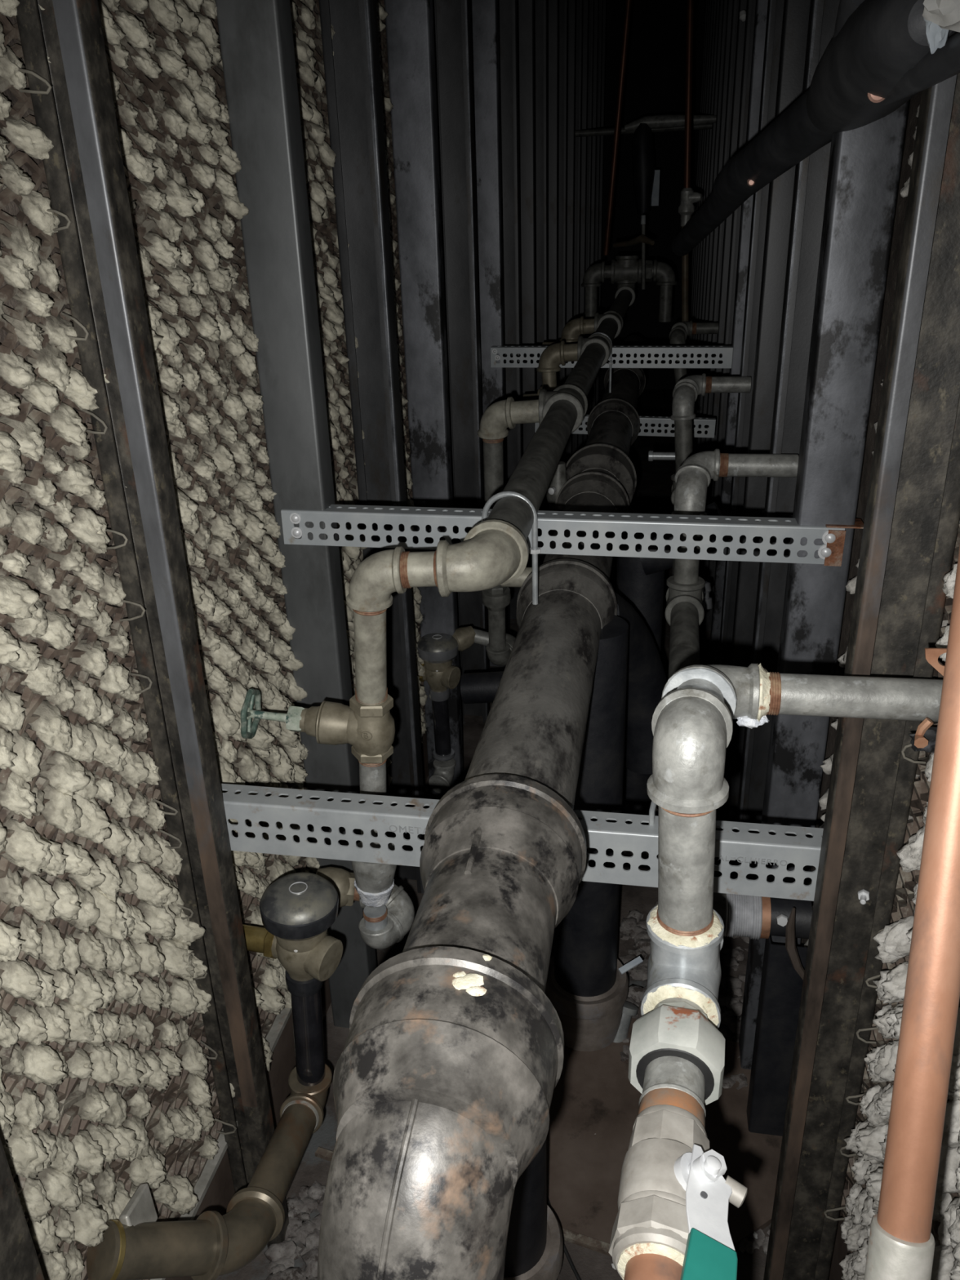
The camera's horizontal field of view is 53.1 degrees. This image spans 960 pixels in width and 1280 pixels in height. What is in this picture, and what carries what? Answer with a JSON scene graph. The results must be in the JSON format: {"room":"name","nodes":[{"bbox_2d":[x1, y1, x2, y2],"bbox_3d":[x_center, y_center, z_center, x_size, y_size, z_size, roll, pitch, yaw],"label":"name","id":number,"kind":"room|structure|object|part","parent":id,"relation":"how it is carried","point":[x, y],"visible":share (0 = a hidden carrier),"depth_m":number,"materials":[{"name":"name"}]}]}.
{"room":"plumbing pipe shaft","nodes":[
{"label":"plumbing pipe shaft","id":0,"kind":"room"},
{"bbox_2d":[0,0,427,1279],"bbox_3d":[0.200,-2.224,4.033,0.135,3.298,8.900,2,24,10],"label":"wall","id":1,"kind":"structure","parent":0,"point":[108,1088],"depth_m":1.05,"materials":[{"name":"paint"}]},
{"bbox_2d":[150,714,426,1279],"bbox_3d":[-0.137,0.190,2.545,0.026,0.009,3.400,2,24,10],"label":"trim","id":2,"kind":"structure","parent":1,"relation":"attached to","point":[211,1167],"depth_m":1.33,"materials":[{"name":"grey metal"}]},
{"bbox_2d":[164,731,428,1279],"bbox_3d":[0.227,-0.636,4.717,0.070,0.205,8.900,2,24,10],"label":"baseboard","id":3,"kind":"structure","parent":1,"relation":"attached to","point":[220,1191],"depth_m":1.60,"materials":[{"name":"grey metal"}]},
{"bbox_2d":[240,254,676,949],"bbox_3d":[0.250,-0.556,2.697,0.394,0.877,3.315,4,24,13],"label":"pipe","id":4,"kind":"object","parent":1,"relation":"attached to","point":[494,553],"visible":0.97,"depth_m":1.37,"materials":[{"name":"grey metal"}]},
{"bbox_2d":[86,866,355,1279],"bbox_3d":[-0.288,0.539,1.260,0.186,0.392,0.614,2,24,10],"label":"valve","id":5,"kind":"object","parent":4,"relation":"attached to","point":[297,909],"visible":0.97,"depth_m":1.23,"materials":[{"name":"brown metal"}]},
{"bbox_2d":[119,1183,157,1226],"bbox_3d":[-0.377,0.638,1.061,0.021,0.057,0.064,0,23,5],"label":"chunk","id":6,"kind":"object","parent":5,"relation":"on","point":[140,1208],"visible":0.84,"depth_m":1.06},
{"bbox_3d":[-0.289,0.102,1.306,0.065,0.022,0.019,2,24,10],"label":"valve stem","id":7,"kind":"part","parent":4,"relation":"part of","materials":[{"name":"silver metal"}]},
{"bbox_2d":[417,626,475,793],"bbox_3d":[-0.111,0.184,2.426,0.227,0.432,0.110,-4,23,-5],"label":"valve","id":8,"kind":"object","parent":4,"relation":"attached to","point":[437,651],"visible":0.98,"depth_m":2.37,"materials":[{"name":"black metal"}]},
{"bbox_2d":[603,0,631,255],"bbox_3d":[0.502,-1.921,3.547,0.039,0.931,0.145,-12,25,-23],"label":"copper riser","id":9,"kind":"object","parent":4,"relation":"attached to","point":[628,3],"visible":1,"depth_m":3.53,"materials":[{"name":"brown metal"}]},
{"bbox_2d":[613,215,654,289],"bbox_3d":[0.581,-1.444,3.586,0.058,0.256,0.250,-13,26,-24],"label":"valve","id":10,"kind":"object","parent":4,"relation":"attached to","point":[642,238],"visible":1,"depth_m":3.56,"materials":[{"name":"brown metal"}]},
{"bbox_3d":[0.566,-1.479,3.564,0.028,0.046,0.250,-13,26,-24],"label":"lever","id":11,"kind":"part","parent":10,"relation":"part of","materials":[{"name":"brown metal"}]},
{"bbox_3d":[0.608,-1.440,3.575,0.022,0.256,0.013,2,24,10],"label":"valve stem","id":12,"kind":"part","parent":10,"relation":"part of","materials":[{"name":"grey metal"}]},
{"bbox_2d":[215,389,769,1279],"bbox_3d":[0.691,-0.494,4.689,1.600,0.060,8.900,2,24,10],"label":"floor","id":13,"kind":"structure","parent":0,"point":[652,494],"depth_m":2.10,"materials":[{"name":"grey concrete"}]},
{"bbox_2d":[0,1138,44,1279],"bbox_3d":[-0.441,-0.524,0.342,0.077,3.480,0.043,2,24,10],"label":"stud","id":14,"kind":"object","parent":13,"relation":"on","point":[19,1260],"visible":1,"depth_m":0.77,"materials":[{"name":"grey metal"}]},
{"bbox_2d":[16,0,288,1248],"bbox_3d":[-0.372,-0.703,0.754,0.064,3.480,0.050,2,24,10],"label":"stud","id":15,"kind":"object","parent":13,"relation":"on","point":[71,94],"visible":0.92,"depth_m":0.99,"materials":[{"name":"metal"}]},
{"bbox_2d":[220,783,823,901],"bbox_3d":[0.043,0.238,1.143,0.781,0.072,0.041,2,24,10],"label":"slotted angle","id":16,"kind":"object","parent":15,"relation":"attached to","point":[762,847],"visible":0.62,"depth_m":1.14,"materials":[{"name":"grey paint"}]},
{"bbox_2d":[648,800,656,825],"bbox_3d":[0.201,0.205,1.088,0.016,0.090,0.033,-16,27,-30],"label":"u-bolt","id":17,"kind":"object","parent":16,"relation":"attached to","point":[652,807],"visible":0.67,"depth_m":1.09,"materials":[{"name":"silver metal"}]},
{"bbox_2d":[264,1180,325,1279],"bbox_3d":[-0.177,0.947,1.294,0.328,0.032,0.466,2,24,10],"label":"rubble","id":18,"kind":"object","parent":13,"relation":"on","point":[301,1228],"visible":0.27,"depth_m":1.42,"materials":[{"name":"grey stone"}]},
{"bbox_2d":[214,0,377,1027],"bbox_3d":[-0.284,-0.876,1.153,0.080,3.480,0.053,2,24,10],"label":"stud","id":19,"kind":"object","parent":13,"relation":"on","point":[256,42],"visible":0.69,"depth_m":1.34,"materials":[{"name":"grey metal"}]},
{"bbox_2d":[280,504,863,566],"bbox_3d":[0.113,-0.152,1.372,0.819,0.061,0.047,2,24,10],"label":"slotted angle","id":20,"kind":"object","parent":19,"relation":"attached to","point":[830,553],"visible":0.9,"depth_m":1.35,"materials":[{"name":"grey paint"}]},
{"bbox_2d":[481,491,540,604],"bbox_3d":[0.044,-0.130,1.360,0.084,0.165,0.017,2,24,10],"label":"u-bolt","id":21,"kind":"object","parent":20,"relation":"attached to","point":[535,550],"visible":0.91,"depth_m":1.34,"materials":[{"name":"metal"}]},
{"bbox_2d":[318,0,424,893],"bbox_3d":[-0.211,-1.036,1.520,0.083,3.480,0.048,2,24,10],"label":"stud","id":22,"kind":"object","parent":13,"relation":"on","point":[353,78],"visible":0.66,"depth_m":1.72,"materials":[{"name":"grey metal"}]},
{"bbox_2d":[384,0,464,795],"bbox_3d":[-0.138,-1.197,1.890,0.087,3.480,0.047,2,24,10],"label":"stud","id":23,"kind":"object","parent":13,"relation":"on","point":[410,35],"visible":0.7,"depth_m":2.05,"materials":[{"name":"grey metal"}]},
{"bbox_2d":[432,0,489,723],"bbox_3d":[-0.065,-1.357,2.260,0.089,3.480,0.048,2,24,10],"label":"stud","id":24,"kind":"object","parent":13,"relation":"on","point":[452,29],"visible":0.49,"depth_m":2.45,"materials":[{"name":"grey metal"}]},
{"bbox_2d":[471,0,509,666],"bbox_3d":[0.007,-1.518,2.631,0.090,3.480,0.047,2,24,10],"label":"stud","id":25,"kind":"object","parent":13,"relation":"on","point":[484,13],"visible":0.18,"depth_m":2.72,"materials":[{"name":"grey metal"}]},
{"bbox_2d":[490,346,733,368],"bbox_3d":[0.376,-0.824,2.797,0.694,0.064,0.042,2,24,10],"label":"slotted angle","id":26,"kind":"object","parent":25,"relation":"attached to","point":[726,351],"visible":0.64,"depth_m":2.77,"materials":[{"name":"grey paint"}]},
{"bbox_2d":[591,332,613,392],"bbox_3d":[0.344,-0.801,2.779,0.082,0.169,0.014,2,24,10],"label":"u-bolt","id":27,"kind":"object","parent":26,"relation":"attached to","point":[611,362],"visible":0.44,"depth_m":2.77,"materials":[{"name":"metal"}]},
{"bbox_2d":[497,0,523,618],"bbox_3d":[0.074,-1.671,2.983,0.089,3.480,0.047,2,24,10],"label":"stud","id":28,"kind":"object","parent":13,"relation":"on","point":[508,9],"visible":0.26,"depth_m":3.11,"materials":[{"name":"grey metal"}]},
{"bbox_2d":[317,335,733,1279],"bbox_3d":[0.362,-0.200,2.802,0.587,0.903,4.655,2,24,10],"label":"drain line","id":29,"kind":"object","parent":13,"relation":"on","point":[448,1069],"visible":0.8,"depth_m":0.85,"materials":[{"name":"metal"}]},
{"bbox_3d":[0.056,0.107,2.250,0.200,0.097,0.072,2,24,10],"label":"arm","id":30,"kind":"part","parent":29,"relation":"part of","materials":[{"name":"black metal"}]},
{"bbox_2d":[501,567,532,586],"bbox_3d":[0.094,-0.113,1.726,0.111,0.038,0.036,2,24,10],"label":"pipe","id":31,"kind":"object","parent":29,"relation":"attached to","point":[518,582],"visible":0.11,"depth_m":1.72,"materials":[{"name":"grey metal"}]},
{"bbox_2d":[534,414,715,437],"bbox_3d":[0.444,-0.661,2.963,0.548,0.067,0.026,2,24,10],"label":"slotted angle","id":32,"kind":"object","parent":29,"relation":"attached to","point":[711,422],"visible":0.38,"depth_m":2.93,"materials":[{"name":"grey paint"}]},
{"bbox_2d":[618,955,643,974],"bbox_3d":[0.270,0.582,1.721,0.043,0.018,0.013,-10,25,-19],"label":"scrap","id":33,"kind":"object","parent":29,"relation":"on","point":[638,960],"visible":1,"depth_m":1.72,"materials":[{"name":"grey metal"}]},
{"bbox_2d":[712,892,812,939],"bbox_3d":[0.387,0.407,1.426,0.196,0.074,0.081,2,24,10],"label":"pipe","id":34,"kind":"object","parent":29,"relation":"attached to","point":[753,917],"visible":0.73,"depth_m":1.40,"materials":[{"name":"silver metal"}]},
{"bbox_2d":[785,907,804,980],"bbox_3d":[0.450,0.432,1.352,0.044,0.131,0.014,2,24,10],"label":"strap","id":35,"kind":"object","parent":34,"relation":"attached to","point":[790,944],"visible":0.84,"depth_m":1.35,"materials":[{"name":"black metal"}]},
{"bbox_2d":[517,0,536,567],"bbox_3d":[0.146,-1.832,3.353,0.089,3.480,0.047,2,24,10],"label":"stud","id":36,"kind":"object","parent":13,"relation":"on","point":[526,7],"visible":0.3,"depth_m":3.43,"materials":[{"name":"grey metal"}]},
{"bbox_2d":[534,0,548,555],"bbox_3d":[0.217,-1.992,3.724,0.089,3.480,0.047,2,24,10],"label":"stud","id":37,"kind":"object","parent":13,"relation":"on","point":[540,6],"visible":0.25,"depth_m":3.80,"materials":[{"name":"grey metal"}]},
{"bbox_2d":[315,1017,782,1256],"bbox_3d":[0.145,0.790,1.626,0.822,0.020,0.462,6,24,18],"label":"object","id":38,"kind":"structure","parent":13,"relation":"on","point":[593,1110],"depth_m":1.55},
{"bbox_3d":[-0.021,0.857,1.467,0.520,0.008,0.012,7,25,20],"label":"wood strip","id":39,"kind":"part","parent":38,"relation":"part of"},
{"bbox_2d":[546,1193,581,1279],"bbox_3d":[0.115,0.868,1.422,0.011,0.005,0.197,-8,24,-14],"label":"cable","id":40,"kind":"object","parent":38,"relation":"on","point":[565,1250],"visible":0.4,"depth_m":1.38,"materials":[{"name":"black rubber"}]},
{"bbox_2d":[613,1000,638,1042],"bbox_3d":[0.259,0.708,1.768,0.045,0.090,0.078,15,28,34],"label":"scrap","id":41,"kind":"object","parent":38,"relation":"on","point":[629,1010],"visible":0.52,"depth_m":1.75,"materials":[{"name":"grey metal"}]},
{"bbox_2d":[746,935,807,1136],"bbox_3d":[0.471,0.625,1.508,0.070,0.397,0.041,2,24,10],"label":"stud","id":42,"kind":"object","parent":38,"relation":"on","point":[781,985],"visible":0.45,"depth_m":1.49,"materials":[{"name":"black metal"}]},
{"bbox_2d":[547,0,559,511],"bbox_3d":[0.289,-2.153,4.094,0.089,3.480,0.047,2,24,10],"label":"stud","id":43,"kind":"object","parent":13,"relation":"on","point":[553,5],"visible":0.28,"depth_m":4.12,"materials":[{"name":"grey metal"}]},
{"bbox_2d":[557,0,568,462],"bbox_3d":[0.360,-2.314,4.464,0.089,3.480,0.047,2,24,10],"label":"stud","id":44,"kind":"object","parent":13,"relation":"on","point":[563,4],"visible":0.33,"depth_m":4.50,"materials":[{"name":"grey metal"}]},
{"bbox_2d":[565,0,576,464],"bbox_3d":[0.432,-2.475,4.835,0.089,3.480,0.047,2,24,10],"label":"stud","id":45,"kind":"object","parent":13,"relation":"on","point":[571,3],"visible":0.38,"depth_m":4.85,"materials":[{"name":"grey metal"}]},
{"bbox_2d":[572,0,582,455],"bbox_3d":[0.503,-2.635,5.205,0.089,3.480,0.047,2,24,10],"label":"stud","id":46,"kind":"object","parent":13,"relation":"on","point":[579,49],"visible":0.27,"depth_m":5.23,"materials":[{"name":"grey metal"}]},
{"bbox_2d":[577,0,589,449],"bbox_3d":[0.575,-2.796,5.575,0.089,3.480,0.047,2,24,10],"label":"stud","id":47,"kind":"object","parent":13,"relation":"on","point":[585,2],"visible":0.25,"depth_m":5.56,"materials":[{"name":"grey metal"}]},
{"bbox_2d":[582,0,594,444],"bbox_3d":[0.646,-2.957,5.946,0.089,3.480,0.047,2,24,10],"label":"stud","id":48,"kind":"object","parent":13,"relation":"on","point":[591,14],"visible":0.27,"depth_m":5.89,"materials":[{"name":"grey metal"}]},
{"bbox_2d":[587,0,599,414],"bbox_3d":[0.717,-3.118,6.316,0.089,3.480,0.047,2,24,10],"label":"stud","id":49,"kind":"object","parent":13,"relation":"on","point":[596,2],"visible":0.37,"depth_m":6.25,"materials":[{"name":"grey metal"}]},
{"bbox_2d":[591,0,603,409],"bbox_3d":[0.789,-3.279,6.686,0.089,3.480,0.047,2,24,10],"label":"stud","id":50,"kind":"object","parent":13,"relation":"on","point":[601,2],"visible":0.35,"depth_m":6.62,"materials":[{"name":"grey metal"}]},
{"bbox_2d":[595,0,606,404],"bbox_3d":[0.860,-3.439,7.057,0.089,3.480,0.047,2,24,10],"label":"stud","id":51,"kind":"object","parent":13,"relation":"on","point":[604,15],"visible":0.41,"depth_m":7.00,"materials":[{"name":"grey metal"}]},
{"bbox_2d":[617,901,749,1089],"bbox_3d":[0.414,0.682,1.873,0.308,0.030,0.521,2,24,10],"label":"rubble","id":52,"kind":"object","parent":13,"relation":"on","point":[629,926],"visible":0.33,"depth_m":1.90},
{"bbox_2d":[611,1231,757,1269],"bbox_3d":[0.232,0.901,1.363,0.328,0.007,0.444,2,24,10],"label":"flakes","id":53,"kind":"object","parent":13,"relation":"on","point":[755,1234],"visible":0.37,"depth_m":1.41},
{"bbox_2d":[686,0,707,356],"bbox_3d":[1.594,-3.407,6.929,0.062,3.480,0.047,2,24,10],"label":"stud","id":54,"kind":"object","parent":13,"relation":"on","point":[705,15],"visible":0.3,"depth_m":6.86,"materials":[{"name":"grey metal"}]},
{"bbox_2d":[688,0,709,346],"bbox_3d":[1.523,-3.247,6.559,0.062,3.480,0.047,2,24,10],"label":"stud","id":55,"kind":"object","parent":13,"relation":"on","point":[708,1],"visible":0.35,"depth_m":6.50,"materials":[{"name":"grey metal"}]},
{"bbox_2d":[688,0,711,370],"bbox_3d":[1.451,-3.086,6.188,0.062,3.480,0.047,2,24,10],"label":"stud","id":56,"kind":"object","parent":13,"relation":"on","point":[709,5],"visible":0.27,"depth_m":6.15,"materials":[{"name":"grey metal"}]},
{"bbox_2d":[690,0,713,375],"bbox_3d":[1.380,-2.925,5.818,0.062,3.480,0.047,2,24,10],"label":"stud","id":57,"kind":"object","parent":13,"relation":"on","point":[712,1],"visible":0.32,"depth_m":5.80,"materials":[{"name":"grey metal"}]},
{"bbox_2d":[692,0,716,375],"bbox_3d":[1.308,-2.764,5.448,0.062,3.480,0.047,2,24,10],"label":"stud","id":58,"kind":"object","parent":13,"relation":"on","point":[714,1],"visible":0.29,"depth_m":5.43,"materials":[{"name":"grey metal"}]},
{"bbox_2d":[692,0,719,444],"bbox_3d":[1.237,-2.604,5.077,0.062,3.480,0.047,2,24,10],"label":"stud","id":59,"kind":"object","parent":13,"relation":"on","point":[717,1],"visible":0.29,"depth_m":5.09,"materials":[{"name":"grey metal"}]},
{"bbox_2d":[693,0,723,454],"bbox_3d":[1.165,-2.443,4.707,0.062,3.480,0.047,2,24,10],"label":"stud","id":60,"kind":"object","parent":13,"relation":"on","point":[721,2],"visible":0.25,"depth_m":4.74,"materials":[{"name":"grey metal"}]},
{"bbox_2d":[696,0,727,453],"bbox_3d":[1.094,-2.282,4.337,0.062,3.480,0.047,2,24,10],"label":"stud","id":61,"kind":"object","parent":13,"relation":"on","point":[725,2],"visible":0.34,"depth_m":4.37,"materials":[{"name":"grey metal"}]},
{"bbox_2d":[699,0,733,452],"bbox_3d":[1.022,-2.121,3.966,0.062,3.480,0.047,2,24,10],"label":"stud","id":62,"kind":"object","parent":13,"relation":"on","point":[729,12],"visible":0.31,"depth_m":4.00,"materials":[{"name":"grey metal"}]},
{"bbox_2d":[704,0,738,506],"bbox_3d":[0.951,-1.961,3.596,0.062,3.480,0.047,2,24,10],"label":"stud","id":63,"kind":"object","parent":13,"relation":"on","point":[735,2],"visible":0.23,"depth_m":3.65,"materials":[{"name":"grey metal"}]},
{"bbox_2d":[701,0,746,581],"bbox_3d":[0.879,-1.800,3.225,0.062,3.480,0.047,2,24,10],"label":"stud","id":64,"kind":"object","parent":13,"relation":"on","point":[742,3],"visible":0.36,"depth_m":3.38,"materials":[{"name":"grey metal"}]},
{"bbox_2d":[704,0,755,631],"bbox_3d":[0.808,-1.639,2.855,0.062,3.480,0.047,2,24,10],"label":"stud","id":65,"kind":"object","parent":13,"relation":"on","point":[751,4],"visible":0.23,"depth_m":3.04,"materials":[{"name":"grey metal"}]},
{"bbox_2d":[739,9,746,21],"bbox_3d":[0.804,-1.907,2.937,0.024,0.030,0.027,2,24,10],"label":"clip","id":66,"kind":"object","parent":65,"relation":"attached to","point":[743,13],"visible":0.87,"depth_m":2.93,"materials":[{"name":"grey metal"}]},
{"bbox_2d":[708,0,768,664],"bbox_3d":[0.740,-1.486,2.503,0.063,3.480,0.047,2,24,10],"label":"stud","id":67,"kind":"object","parent":13,"relation":"on","point":[761,8],"visible":0.34,"depth_m":2.71,"materials":[{"name":"grey metal"}]},
{"bbox_2d":[717,0,784,665],"bbox_3d":[0.667,-1.325,2.132,0.065,3.480,0.048,2,24,10],"label":"stud","id":68,"kind":"object","parent":13,"relation":"on","point":[775,7],"visible":0.48,"depth_m":2.35,"materials":[{"name":"grey metal"}]},
{"bbox_2d":[737,1223,770,1255],"bbox_3d":[0.413,0.854,1.476,0.143,0.016,0.198,2,24,10],"label":"rubble","id":69,"kind":"object","parent":13,"relation":"on","point":[748,1245],"visible":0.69,"depth_m":1.40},
{"bbox_2d":[719,0,810,815],"bbox_3d":[0.594,-1.165,1.763,0.068,3.480,0.047,2,24,10],"label":"stud","id":70,"kind":"object","parent":13,"relation":"on","point":[796,12],"visible":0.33,"depth_m":1.98,"materials":[{"name":"grey metal"}]},
{"bbox_2d":[731,0,839,879],"bbox_3d":[0.522,-1.003,1.390,0.068,3.480,0.043,2,24,10],"label":"stud","id":71,"kind":"object","parent":13,"relation":"on","point":[811,176],"visible":0.36,"depth_m":1.64,"materials":[{"name":"grey metal"}]},
{"bbox_2d":[738,100,909,1069],"bbox_3d":[0.450,-0.846,1.029,0.073,3.480,0.062,2,24,10],"label":"stud","id":72,"kind":"object","parent":13,"relation":"on","point":[864,165],"visible":0.69,"depth_m":1.25,"materials":[{"name":"grey metal"}]},
{"bbox_2d":[763,72,959,1279],"bbox_3d":[0.372,-0.669,0.620,0.078,3.480,0.045,2,24,10],"label":"stud","id":73,"kind":"object","parent":13,"relation":"on","point":[912,518],"visible":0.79,"depth_m":0.93,"materials":[{"name":"metal"}]},
{"bbox_2d":[671,0,959,256],"bbox_3d":[0.471,-0.799,1.664,0.118,0.311,2.275,1,23,7],"label":"insulated pipe","id":74,"kind":"object","parent":73,"relation":"attached to","point":[880,54],"visible":1,"depth_m":0.85,"materials":[{"name":"black rubber"}]},
{"bbox_2d":[857,888,869,904],"bbox_3d":[0.411,0.277,1.028,0.013,0.013,0.020,2,24,10],"label":"bolt","id":75,"kind":"object","parent":73,"relation":"attached to","point":[863,895],"visible":1,"depth_m":1.03,"materials":[{"name":"metal"}]},
{"bbox_2d":[599,0,705,389],"bbox_3d":[1.421,-3.877,8.040,1.600,3.480,0.060,2,24,10],"label":"wall","id":76,"kind":"structure","parent":0,"point":[655,78],"depth_m":7.91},
{"bbox_2d":[800,91,959,1279],"bbox_3d":[1.079,-2.196,3.876,0.129,3.274,8.900,2,24,10],"label":"wall","id":77,"kind":"structure","parent":0,"point":[867,1140],"depth_m":1.01,"materials":[{"name":"paint"}]},
{"bbox_2d":[574,123,712,137],"bbox_3d":[0.821,-2.606,4.910,0.870,0.042,0.031,2,24,10],"label":"pipe","id":78,"kind":"object","parent":77,"relation":"attached to","point":[604,131],"visible":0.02,"depth_m":4.92,"materials":[{"name":"grey metal"}]},
{"bbox_2d":[624,114,716,131],"bbox_3d":[0.948,-2.485,4.606,0.506,0.065,0.060,2,24,10],"label":"pipe","id":79,"kind":"object","parent":77,"relation":"attached to","point":[664,121],"visible":0.83,"depth_m":4.59,"materials":[{"name":"grey metal"}]},
{"bbox_2d":[631,123,654,214],"bbox_3d":[0.799,-2.306,4.712,0.116,0.402,0.110,2,24,10],"label":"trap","id":80,"kind":"object","parent":79,"relation":"hanging from","point":[642,151],"visible":1,"depth_m":4.67,"materials":[{"name":"black metal"}]},
{"bbox_2d":[651,169,659,205],"bbox_3d":[0.867,-2.230,4.743,0.035,0.160,0.004,2,24,10],"label":"paper scrap","id":81,"kind":"object","parent":80,"relation":"attached to","point":[655,197],"visible":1,"depth_m":4.74,"materials":[{"name":"paper"}]},
{"bbox_2d":[608,320,942,1279],"bbox_3d":[0.577,-0.509,2.392,0.330,0.338,4.281,2,24,10],"label":"pipe","id":82,"kind":"object","parent":77,"relation":"attached to","point":[671,1223],"visible":0.95,"depth_m":0.79,"materials":[{"name":"metal"}]},
{"bbox_2d":[678,0,702,321],"bbox_3d":[0.706,-1.636,3.259,0.093,1.090,0.091,-5,23,-7],"label":"valve riser","id":83,"kind":"object","parent":82,"relation":"attached to","point":[688,197],"visible":0.86,"depth_m":3.25,"materials":[{"name":"orange metal"}]},
{"bbox_3d":[0.139,0.373,0.659,0.047,0.051,0.032,2,24,10],"label":"valve stem","id":84,"kind":"part","parent":82,"relation":"part of","materials":[{"name":"metal"}]},
{"bbox_2d":[702,581,712,609],"bbox_3d":[0.515,-0.104,2.225,0.048,0.066,0.054,2,24,10],"label":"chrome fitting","id":85,"kind":"object","parent":82,"relation":"attached to","point":[707,601],"visible":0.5,"depth_m":2.21,"materials":[{"name":"grey metal"}]},
{"bbox_3d":[0.151,0.366,0.633,0.031,0.013,0.074,2,24,10],"label":"lever","id":86,"kind":"part","parent":82,"relation":"part of","materials":[{"name":"metal"}]},
{"bbox_2d":[800,943,848,1279],"bbox_3d":[1.147,-0.596,4.557,0.070,0.205,8.900,2,24,10],"label":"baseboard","id":87,"kind":"structure","parent":77,"relation":"attached to","point":[840,1251],"depth_m":1.29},
{"bbox_2d":[863,545,959,1279],"bbox_3d":[0.291,-0.022,0.559,0.034,0.792,0.386,7,25,20],"label":"copper pipe","id":88,"kind":"object","parent":77,"relation":"attached to","point":[901,1246],"visible":1,"depth_m":0.55,"materials":[{"name":"orange metal"}]},
{"bbox_2d":[908,648,946,752],"bbox_3d":[0.392,0.054,0.818,0.041,0.123,0.064,9,25,23],"label":"strap","id":89,"kind":"object","parent":77,"relation":"attached to","point":[924,739],"visible":0.61,"depth_m":0.84,"materials":[{"name":"metal"}]},
{"bbox_3d":[0.377,0.019,0.778,0.035,0.026,0.002,2,24,10],"label":"plate","id":90,"kind":"part","parent":89,"relation":"part of","materials":[{"name":"orange metal"}]}
]}

